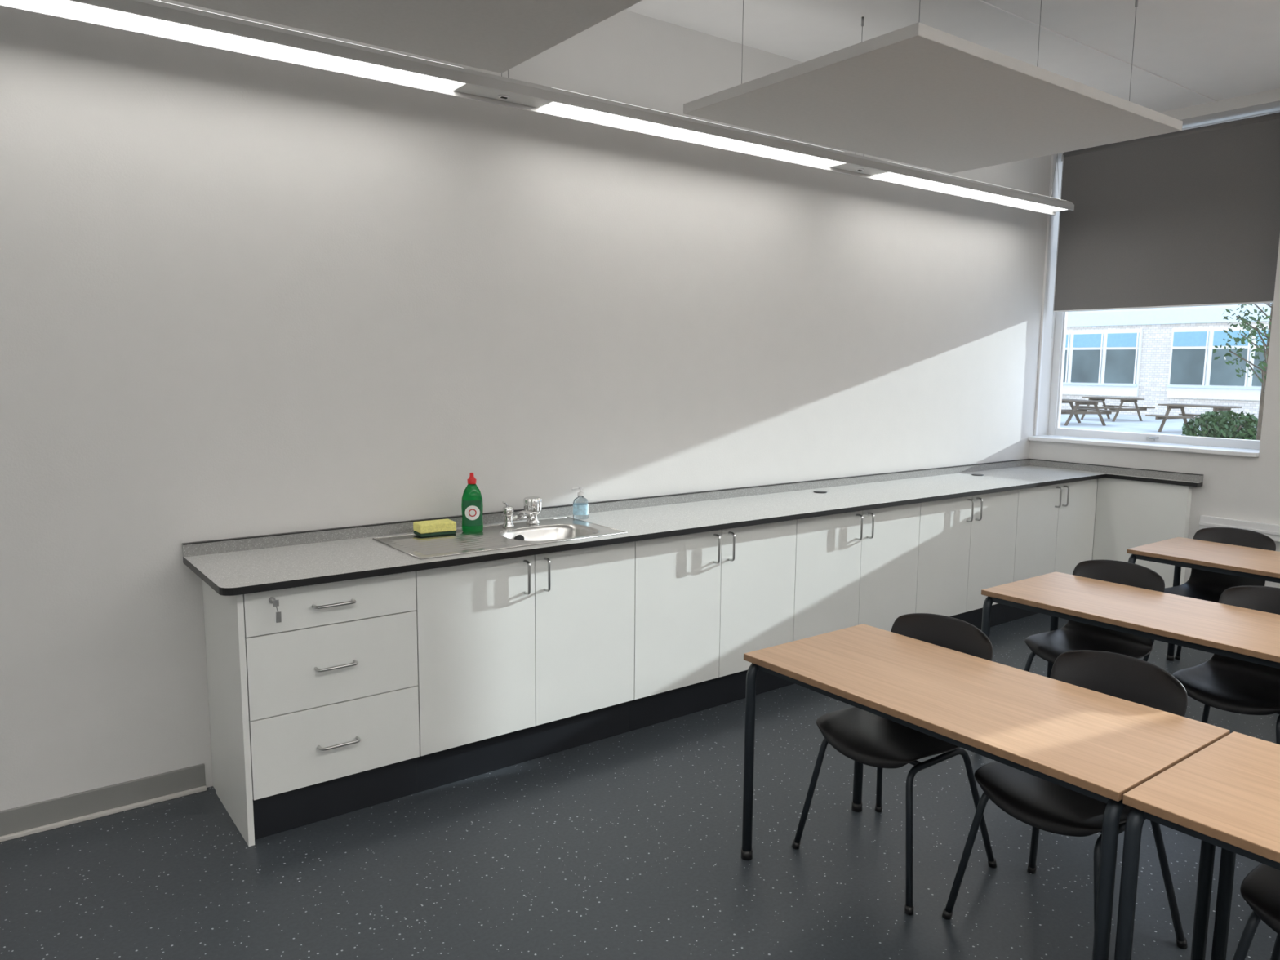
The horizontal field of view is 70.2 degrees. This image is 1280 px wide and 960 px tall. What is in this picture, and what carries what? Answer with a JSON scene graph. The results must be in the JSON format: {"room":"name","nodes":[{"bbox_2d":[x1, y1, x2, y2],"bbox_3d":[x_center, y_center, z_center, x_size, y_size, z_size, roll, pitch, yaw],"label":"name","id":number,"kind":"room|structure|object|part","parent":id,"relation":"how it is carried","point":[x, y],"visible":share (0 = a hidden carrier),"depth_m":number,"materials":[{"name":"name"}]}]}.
{"room":"school classroom","nodes":[
{"label":"school classroom","id":0,"kind":"room"},
{"bbox_2d":[0,0,1062,811],"bbox_3d":[-0.936,-0.518,3.946,10.080,3.270,0.200,-5,9,-37],"label":"wall","id":1,"kind":"structure","parent":0,"point":[241,295],"depth_m":3.71,"materials":[{"name":"paint"}]},
{"bbox_2d":[0,763,206,842],"bbox_3d":[-3.205,1.266,2.321,3.868,0.100,0.028,-5,9,-37],"label":"baseboard","id":2,"kind":"structure","parent":1,"relation":"attached to","point":[44,815],"depth_m":3.27,"materials":[{"name":"grey plastic"}]},
{"bbox_2d":[1033,154,1055,435],"bbox_3d":[2.951,-1.359,6.639,0.025,2.070,0.018,-5,9,-37],"label":"cable conduit","id":3,"kind":"object","parent":1,"relation":"attached to","point":[1052,162],"visible":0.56,"depth_m":6.64,"materials":[{"name":"white plastic"}]},
{"bbox_2d":[0,613,1279,959],"bbox_3d":[1.255,1.541,1.243,10.080,0.100,7.550,-5,9,-37],"label":"floor","id":4,"kind":"structure","parent":0,"point":[627,846],"depth_m":2.93,"materials":[{"name":"plastic"}]},
{"bbox_2d":[202,571,419,846],"bbox_3d":[-1.218,0.752,3.396,0.617,0.884,0.597,-5,9,-37],"label":"drawer unit","id":5,"kind":"object","parent":4,"relation":"on","point":[313,698],"visible":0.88,"depth_m":3.19,"materials":[{"name":"laminate"}]},
{"bbox_2d":[415,541,635,792],"bbox_3d":[-0.567,0.699,3.872,1.000,0.880,0.558,-5,9,-37],"label":"base cabinet","id":6,"kind":"object","parent":4,"relation":"on","point":[520,660],"visible":0.76,"depth_m":3.65,"materials":[{"name":"laminate"}]},
{"bbox_2d":[182,458,1203,595],"bbox_3d":[0.959,0.136,4.590,5.722,0.074,1.189,-5,9,-37],"label":"countertop","id":7,"kind":"structure","parent":6,"relation":"on","point":[232,566],"depth_m":4.28,"materials":[{"name":"grey laminate"}]},
{"bbox_2d":[373,516,626,559],"bbox_3d":[-0.572,0.309,3.808,0.941,0.163,0.476,-5,9,-37],"label":"sink","id":8,"kind":"object","parent":7,"relation":"in","point":[493,537],"visible":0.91,"depth_m":3.75,"materials":[{"name":"silver metal"}]},
{"bbox_2d":[413,519,456,537],"bbox_3d":[-0.855,0.199,3.794,0.156,0.052,0.094,-4,9,-33],"label":"sponge","id":9,"kind":"object","parent":8,"relation":"on","point":[440,526],"visible":1,"depth_m":3.76,"materials":[{"name":"yellow"}]},
{"bbox_2d":[461,472,483,532],"bbox_3d":[-0.711,0.094,3.856,0.090,0.253,0.057,-1,7,-12],"label":"dish soap bottle","id":10,"kind":"object","parent":8,"relation":"on","point":[472,505],"visible":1,"depth_m":3.84,"materials":[{"name":"green plastic"}]},
{"bbox_2d":[502,496,542,528],"bbox_3d":[-0.522,0.142,4.024,0.154,0.118,0.203,1,7,5],"label":"tap","id":11,"kind":"object","parent":7,"relation":"on","point":[532,504],"visible":1,"depth_m":4.04,"materials":[{"name":"silver metal"}]},
{"bbox_2d":[571,486,588,519],"bbox_3d":[-0.279,0.106,4.238,0.080,0.150,0.052,0,7,-7],"label":"pump bottle","id":12,"kind":"object","parent":7,"relation":"on","point":[580,504],"visible":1,"depth_m":4.22,"materials":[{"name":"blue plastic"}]},
{"bbox_2d":[813,490,827,493],"bbox_3d":[1.033,0.068,5.205,0.080,0.005,0.080,-5,9,-37],"label":"cable grommet","id":13,"kind":"object","parent":7,"relation":"on","point":[815,491],"visible":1,"depth_m":5.19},
{"bbox_2d":[971,473,984,475],"bbox_3d":[2.267,-0.035,6.106,0.080,0.005,0.080,-5,9,-37],"label":"cable grommet","id":14,"kind":"object","parent":7,"relation":"on","point":[974,474],"visible":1,"depth_m":6.09,"materials":[{"name":"grey plastic"}]},
{"bbox_2d":[629,519,796,731],"bbox_3d":[0.233,0.631,4.468,1.000,0.880,0.558,-5,9,-37],"label":"base cabinet","id":15,"kind":"object","parent":4,"relation":"on","point":[704,601],"visible":0.62,"depth_m":4.24,"materials":[{"name":"laminate"}]},
{"bbox_2d":[786,502,920,685],"bbox_3d":[1.033,0.562,5.065,1.000,0.880,0.558,-5,9,-37],"label":"base cabinet","id":16,"kind":"object","parent":4,"relation":"on","point":[858,567],"visible":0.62,"depth_m":4.83,"materials":[{"name":"laminate"}]},
{"bbox_2d":[791,613,996,915],"bbox_3d":[0.864,0.874,3.009,0.508,0.780,0.490,-5,9,-37],"label":"chair","id":17,"kind":"object","parent":4,"relation":"on","point":[862,736],"visible":0.56,"depth_m":2.97,"materials":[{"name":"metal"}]},
{"bbox_3d":[0.846,1.055,3.019,0.467,0.418,0.490,-5,9,-37],"label":"leg frame","id":18,"kind":"part","parent":17,"relation":"part of","materials":[{"name":"metal"}]},
{"bbox_2d":[915,489,1018,630],"bbox_3d":[1.833,0.494,5.661,1.000,0.880,0.558,-5,9,-37],"label":"base cabinet","id":19,"kind":"object","parent":4,"relation":"on","point":[966,544],"visible":0.61,"depth_m":5.44,"materials":[{"name":"laminate"}]},
{"bbox_2d":[741,623,1230,959],"bbox_3d":[0.928,0.952,2.696,0.597,0.700,1.196,-5,9,-37],"label":"table","id":20,"kind":"object","parent":4,"relation":"on","point":[1101,747],"visible":0.84,"depth_m":2.48,"materials":[{"name":"brown wood"}]},
{"bbox_2d":[1005,478,1097,622],"bbox_3d":[2.628,0.426,6.254,0.990,0.880,0.558,-5,9,-37],"label":"base cabinet","id":21,"kind":"object","parent":4,"relation":"on","point":[1055,524],"visible":0.48,"depth_m":6.01,"materials":[{"name":"laminate"}]},
{"bbox_2d":[942,649,1187,949],"bbox_3d":[1.246,0.927,2.611,0.508,0.780,0.490,-5,9,-35],"label":"chair","id":22,"kind":"object","parent":4,"relation":"on","point":[1037,802],"visible":0.55,"depth_m":2.60,"materials":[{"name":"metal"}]},
{"bbox_3d":[1.228,1.108,2.622,0.467,0.418,0.490,-5,9,-35],"label":"leg frame","id":23,"kind":"part","parent":22,"relation":"part of","materials":[{"name":"metal"}]},
{"bbox_2d":[1023,560,1164,671],"bbox_3d":[1.946,0.767,3.927,0.508,0.780,0.490,-5,9,-37],"label":"chair","id":24,"kind":"object","parent":4,"relation":"on","point":[1074,635],"visible":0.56,"depth_m":3.98,"materials":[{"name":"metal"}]},
{"bbox_3d":[1.928,0.948,3.938,0.467,0.418,0.490,-5,9,-37],"label":"leg frame","id":25,"kind":"part","parent":24,"relation":"part of","materials":[{"name":"metal"}]},
{"bbox_2d":[981,571,1279,678],"bbox_3d":[2.027,0.851,3.571,0.597,0.700,1.196,-5,9,-37],"label":"table","id":26,"kind":"object","parent":4,"relation":"on","point":[1250,635],"visible":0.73,"depth_m":3.51,"materials":[{"name":"brown wood"}]},
{"bbox_2d":[1091,477,1192,587],"bbox_3d":[3.203,0.415,6.362,0.057,0.884,1.125,-5,9,-37],"label":"panel","id":27,"kind":"object","parent":4,"relation":"on","point":[1129,513],"visible":0.24,"depth_m":6.11,"materials":[{"name":"laminate"}]},
{"bbox_2d":[1114,731,1279,959],"bbox_3d":[1.651,1.078,1.741,0.597,0.700,1.196,-5,9,-37],"label":"table","id":28,"kind":"object","parent":4,"relation":"on","point":[1225,795],"visible":1,"depth_m":2.00,"materials":[{"name":"brown wood"}]},
{"bbox_3d":[1.651,1.089,1.743,0.597,0.678,1.195,-5,9,-37],"label":"frame","id":29,"kind":"part","parent":28,"relation":"part of","materials":[{"name":"metal"}]},
{"bbox_2d":[1126,537,1279,661],"bbox_3d":[3.115,0.747,4.463,0.597,0.700,1.196,-5,9,-37],"label":"table","id":30,"kind":"object","parent":4,"relation":"on","point":[1260,564],"visible":0.8,"depth_m":4.59,"materials":[{"name":"brown wood"}]},
{"bbox_2d":[1142,527,1275,661],"bbox_3d":[3.024,0.666,4.800,0.508,0.780,0.490,-5,9,-37],"label":"chair","id":31,"kind":"object","parent":4,"relation":"on","point":[1202,584],"visible":0.48,"depth_m":4.91,"materials":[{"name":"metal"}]},
{"bbox_3d":[3.006,0.847,4.810,0.467,0.418,0.490,-5,9,-37],"label":"leg frame","id":32,"kind":"part","parent":31,"relation":"part of","materials":[{"name":"metal"}]},
{"bbox_2d":[1171,585,1279,744],"bbox_3d":[2.311,0.829,3.461,0.508,0.780,0.490,-5,9,-36],"label":"chair","id":33,"kind":"object","parent":4,"relation":"on","point":[1229,684],"visible":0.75,"depth_m":3.51,"materials":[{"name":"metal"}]},
{"bbox_3d":[2.293,1.010,3.472,0.467,0.418,0.490,-5,9,-36],"label":"leg frame","id":34,"kind":"part","parent":33,"relation":"part of","materials":[{"name":"metal"}]},
{"bbox_2d":[1232,862,1279,959],"bbox_3d":[1.635,1.003,2.040,0.508,0.780,0.490,-5,9,-38],"label":"chair","id":35,"kind":"object","parent":4,"relation":"on","point":[1260,888],"visible":0.91,"depth_m":2.06,"materials":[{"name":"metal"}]},
{"bbox_3d":[1.617,1.184,2.050,0.467,0.418,0.490,-5,9,-38],"label":"leg frame","id":36,"kind":"part","parent":35,"relation":"part of","materials":[{"name":"metal"}]},
{"bbox_2d":[625,0,1279,112],"bbox_3d":[1.284,-1.827,0.818,10.080,0.150,7.550,-5,9,-37],"label":"ceiling","id":37,"kind":"structure","parent":0,"point":[1217,50],"depth_m":4.49,"materials":[{"name":"paint"}]},
{"bbox_2d":[172,0,642,73],"bbox_3d":[-0.926,-1.672,2.315,1.930,0.570,1.205,-5,9,-37],"label":"raft","id":38,"kind":"object","parent":37,"relation":"hanging from","point":[497,36],"visible":1,"depth_m":2.88,"materials":[{"name":"fabric"}]},
{"bbox_2d":[0,0,1074,215],"bbox_3d":[-0.565,-1.805,3.552,8.580,0.610,0.136,-5,9,-37],"label":"linear pendant light","id":39,"kind":"object","parent":37,"relation":"hanging from","point":[154,18],"visible":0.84,"depth_m":3.50,"materials":[{"name":"white plastic"}]},
{"bbox_2d":[683,0,1182,173],"bbox_3d":[1.326,-1.865,3.994,1.940,0.570,1.205,-5,9,-37],"label":"raft","id":40,"kind":"object","parent":37,"relation":"hanging from","point":[918,94],"visible":1,"depth_m":3.80,"materials":[{"name":"fabric"}]},
{"bbox_2d":[970,0,1217,102],"bbox_3d":[0.814,-1.819,1.346,9.557,0.006,3.624,-5,9,-37],"label":"trim","id":41,"kind":"structure","parent":37,"relation":"attached to","point":[984,3],"depth_m":4.68,"materials":[{"name":"paint"}]},
{"bbox_2d":[1028,88,1279,587],"bbox_3d":[5.171,-0.465,3.942,0.323,3.270,7.150,-5,9,-37],"label":"wall","id":42,"kind":"structure","parent":0,"point":[1234,487],"depth_m":5.68,"materials":[{"name":"paint"}]},
{"bbox_2d":[1028,435,1259,457],"bbox_3d":[3.422,-0.238,6.218,0.274,0.029,1.486,-5,9,-37],"label":"windowsill","id":43,"kind":"object","parent":42,"relation":"attached to","point":[1064,439],"visible":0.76,"depth_m":6.09,"materials":[{"name":"white paint"}]},
{"bbox_2d":[1048,111,1279,449],"bbox_3d":[3.566,-1.294,6.187,0.060,2.075,1.488,-5,9,-37],"label":"frame","id":44,"kind":"object","parent":42,"relation":"attached to","point":[1060,326],"visible":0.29,"depth_m":6.68,"materials":[{"name":"white plastic"}]},
{"bbox_2d":[1146,436,1158,440],"bbox_3d":[3.532,-0.286,6.272,0.031,0.033,0.089,-3,8,-27],"label":"handle","id":45,"kind":"object","parent":44,"relation":"attached to","point":[1148,438],"visible":1,"depth_m":6.27,"materials":[{"name":"silver metal"}]},
{"bbox_2d":[1051,112,1279,337],"bbox_3d":[3.481,-1.635,6.070,0.060,1.340,1.446,-5,9,-37],"label":"roller blind","id":46,"kind":"object","parent":42,"relation":"attached to","point":[1189,217],"visible":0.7,"depth_m":5.99,"materials":[{"name":"grey fabric"}]},
{"bbox_2d":[1199,515,1279,542],"bbox_3d":[5.301,0.576,3.575,0.047,0.100,5.695,-5,9,-37],"label":"dado trunking","id":47,"kind":"object","parent":42,"relation":"attached to","point":[1272,531],"visible":0.78,"depth_m":5.62,"materials":[{"name":"white plastic"}]},
{"label":"outside","id":48,"kind":"structure","parent":0,"visible":0},
{"bbox_2d":[1054,413,1257,444],"bbox_3d":[28.964,-1.708,29.450,68.310,0.150,85.000,-5,9,-37],"label":"ground","id":49,"kind":"structure","parent":48,"point":[1123,422],"depth_m":27.86,"materials":[{"name":"grey concrete"}]},
{"bbox_2d":[1061,398,1119,426],"bbox_3d":[13.142,-2.046,27.586,1.715,0.764,1.800,0,7,-7],"label":"picnic table","id":50,"kind":"object","parent":49,"relation":"on","point":[1077,402],"visible":0.77,"depth_m":26.97,"materials":[{"name":"wood"}]},
{"bbox_2d":[1074,396,1155,421],"bbox_3d":[15.561,-2.331,30.010,1.715,0.764,1.800,-2,8,-22],"label":"picnic table","id":51,"kind":"object","parent":49,"relation":"on","point":[1122,400],"visible":0.89,"depth_m":29.63,"materials":[{"name":"wood"}]},
{"bbox_2d":[1061,302,1271,417],"bbox_3d":[23.206,-4.465,32.923,7.200,4.350,62.000,-5,9,-37],"label":"school building","id":52,"kind":"structure","parent":49,"relation":"on","point":[1157,355],"depth_m":32.94,"materials":[{"name":"beige brick"}]},
{"bbox_2d":[1145,403,1241,431],"bbox_3d":[14.883,-1.615,24.295,1.715,0.764,1.800,-3,8,-27],"label":"picnic table","id":53,"kind":"object","parent":49,"relation":"on","point":[1184,416],"visible":0.67,"depth_m":24.52,"materials":[{"name":"wood"}]},
{"bbox_2d":[1181,409,1257,449],"bbox_3d":[11.679,-0.921,18.109,1.255,0.950,1.650,-5,9,-37],"label":"shrub","id":54,"kind":"object","parent":49,"relation":"on","point":[1211,427],"visible":0.59,"depth_m":17.91,"materials":[{"name":"green plant"}]},
{"bbox_2d":[1213,302,1273,449],"bbox_3d":[10.244,-1.930,14.821,1.769,3.639,1.962,2,7,13],"label":"young tree","id":55,"kind":"object","parent":49,"relation":"on","point":[1253,332],"visible":0.54,"depth_m":14.91,"materials":[{"name":"green plant"}]}
]}

